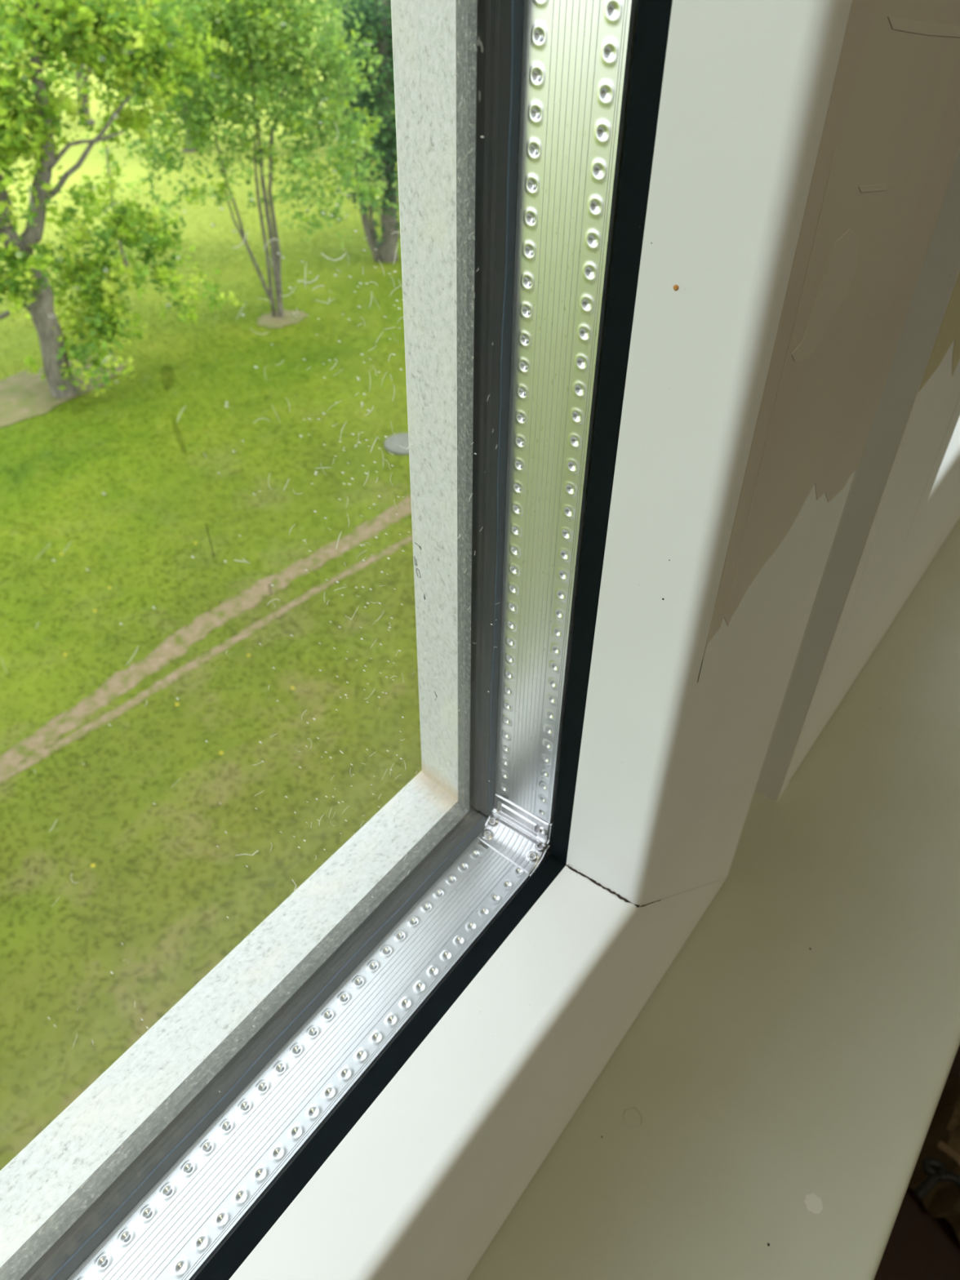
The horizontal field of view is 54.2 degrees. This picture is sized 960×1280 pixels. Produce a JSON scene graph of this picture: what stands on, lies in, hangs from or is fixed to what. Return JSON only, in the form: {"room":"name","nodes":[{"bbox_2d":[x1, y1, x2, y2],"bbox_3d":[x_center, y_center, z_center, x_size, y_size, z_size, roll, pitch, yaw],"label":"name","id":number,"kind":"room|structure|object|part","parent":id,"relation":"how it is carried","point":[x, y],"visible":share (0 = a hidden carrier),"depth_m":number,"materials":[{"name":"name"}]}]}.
{"room":"room by window","nodes":[
{"label":"room by window","id":0,"kind":"room"},
{"bbox_2d":[754,147,959,802],"bbox_3d":[0.437,-0.932,0.111,0.064,1.780,1.166,26,47,26],"label":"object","id":1,"kind":"structure","parent":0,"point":[903,503],"depth_m":0.27,"materials":[{"name":"white paint"}]},
{"bbox_3d":[0.429,-0.291,0.670,0.061,0.079,1.156,26,47,26],"label":"rail","id":2,"kind":"part","parent":1,"relation":"part of","materials":[{"name":"white plastic"}]},
{"bbox_2d":[874,1044,959,1279],"bbox_3d":[1.767,1.334,0.223,3.900,0.100,5.600,26,47,26],"label":"floor","id":3,"kind":"structure","parent":0,"point":[920,1246],"depth_m":0.95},
{"bbox_2d":[907,1075,959,1241],"bbox_3d":[0.532,0.534,0.945,0.170,0.128,0.226,26,47,26],"label":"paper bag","id":4,"kind":"object","parent":3,"relation":"on","point":[942,1140],"visible":0.57,"depth_m":0.95,"materials":[{"name":"brown paper"}]},
{"bbox_2d":[912,1156,959,1200],"bbox_3d":[0.434,0.513,0.875,0.052,0.009,0.046,26,47,26],"label":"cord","id":5,"kind":"object","parent":4,"relation":"on","point":[930,1165],"visible":1,"depth_m":0.88,"materials":[{"name":"black plastic"}]},
{"bbox_3d":[0.245,-0.560,0.102,0.055,2.880,5.400,26,47,26],"label":"wall","id":6,"kind":"structure","parent":0,"visible":0},
{"bbox_2d":[0,0,959,1279],"bbox_3d":[-0.298,-0.293,-0.642,0.064,1.780,1.219,26,47,26],"label":"window","id":7,"kind":"structure","parent":6,"relation":"in","point":[662,261],"depth_m":0.16,"materials":[{"name":"white plastic"}]},
{"bbox_3d":[-0.329,0.337,-0.077,0.017,0.072,1.203,26,47,26],"label":"exterior rail","id":8,"kind":"part","parent":7,"relation":"part of","materials":[{"name":"white plastic"}]},
{"bbox_3d":[-0.309,0.350,-0.086,0.061,0.079,1.219,26,47,26],"label":"rail","id":9,"kind":"part","parent":7,"relation":"part of","materials":[{"name":"white plastic"}]},
{"bbox_2d":[466,518,959,1279],"bbox_3d":[0.291,-0.103,0.528,0.156,0.024,3.700,26,47,26],"label":"window sill","id":10,"kind":"structure","parent":6,"relation":"attached to","point":[767,1111],"depth_m":0.26,"materials":[{"name":"plastic"}]},
{"label":"outside","id":11,"kind":"structure","parent":0,"visible":0},
{"bbox_2d":[0,0,422,1170],"bbox_3d":[-40.435,-46.700,65.300,159.800,0.100,200.000,26,47,26],"label":"lawn","id":12,"kind":"structure","parent":11,"point":[108,955],"depth_m":12.53,"materials":[{"name":"green plant"}]},
{"bbox_2d":[0,0,115,125],"bbox_3d":[-14.380,-19.475,30.780,9.010,5.710,5.194,-15,43,-18],"label":"tree","id":13,"kind":"object","parent":12,"relation":"on","point":[82,76],"visible":0.08,"depth_m":31.71,"materials":[{"name":"green plant"}]},
{"bbox_2d":[0,352,128,427],"bbox_3d":[-8.530,-4.399,17.101,1.964,0.096,4.786,26,47,26],"label":"bare soil","id":14,"kind":"object","parent":12,"relation":"on","point":[19,391],"visible":0.52,"depth_m":17.22,"materials":[{"name":"beige soil"}]},
{"bbox_2d":[0,0,244,398],"bbox_3d":[-6.790,-7.287,15.382,6.088,7.208,4.009,-12,43,-15],"label":"tree","id":15,"kind":"object","parent":14,"relation":"on","point":[79,27],"visible":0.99,"depth_m":15.20,"materials":[{"name":"green plant"}]},
{"bbox_2d":[81,119,172,268],"bbox_3d":[-8.228,-9.965,21.395,1.986,3.370,1.333,1,41,0],"label":"tree","id":16,"kind":"object","parent":12,"relation":"on","point":[101,151],"visible":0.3,"depth_m":21.49,"materials":[{"name":"green plant"}]},
{"bbox_2d":[84,0,324,152],"bbox_3d":[-8.379,-17.751,28.795,7.252,5.677,4.343,-8,42,-11],"label":"tree","id":17,"kind":"object","parent":12,"relation":"on","point":[185,149],"visible":0.02,"depth_m":29.19,"materials":[{"name":"green plant"}]},
{"bbox_2d":[0,494,411,774],"bbox_3d":[-0.109,-2.720,15.353,0.918,0.098,23.463,29,48,28],"label":"dirt track","id":18,"kind":"object","parent":12,"relation":"on","point":[177,644],"visible":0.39,"depth_m":12.15,"materials":[{"name":"soil"}]},
{"bbox_2d":[0,535,412,784],"bbox_3d":[-0.464,-1.845,14.329,0.325,0.081,18.507,32,49,30],"label":"dirt track","id":19,"kind":"object","parent":12,"relation":"on","point":[165,682],"visible":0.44,"depth_m":11.79,"materials":[{"name":"soil"}]},
{"bbox_2d":[256,309,308,328],"bbox_3d":[-4.232,-6.893,20.066,0.872,0.063,1.252,26,47,26],"label":"bare soil","id":20,"kind":"object","parent":12,"relation":"on","point":[268,320],"visible":0.93,"depth_m":19.99,"materials":[{"name":"beige soil"}]},
{"bbox_2d":[105,0,397,316],"bbox_3d":[-4.226,-9.731,17.635,5.188,7.939,3.830,2,41,1],"label":"tree","id":21,"kind":"object","parent":20,"relation":"on","point":[251,35],"visible":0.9,"depth_m":17.34,"materials":[{"name":"green plant"}]},
{"bbox_2d":[309,0,399,262],"bbox_3d":[-0.916,-11.908,21.592,4.563,6.564,4.916,16,43,17],"label":"tree","id":22,"kind":"object","parent":12,"relation":"on","point":[377,20],"visible":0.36,"depth_m":20.38,"materials":[{"name":"green plant"}]},
{"bbox_2d":[315,0,395,151],"bbox_3d":[-2.657,-18.239,29.448,4.632,5.992,4.729,26,47,26],"label":"tree","id":23,"kind":"object","parent":12,"relation":"on","point":[349,6],"visible":0.02,"depth_m":29.24,"materials":[{"name":"green plant"}]},
{"bbox_2d":[384,433,408,454],"bbox_3d":[-1.289,-3.347,15.966,0.680,0.050,0.680,26,47,26],"label":"drain cover","id":24,"kind":"object","parent":12,"relation":"on","point":[392,443],"visible":0.62,"depth_m":15.92,"materials":[{"name":"concrete"}]}
]}

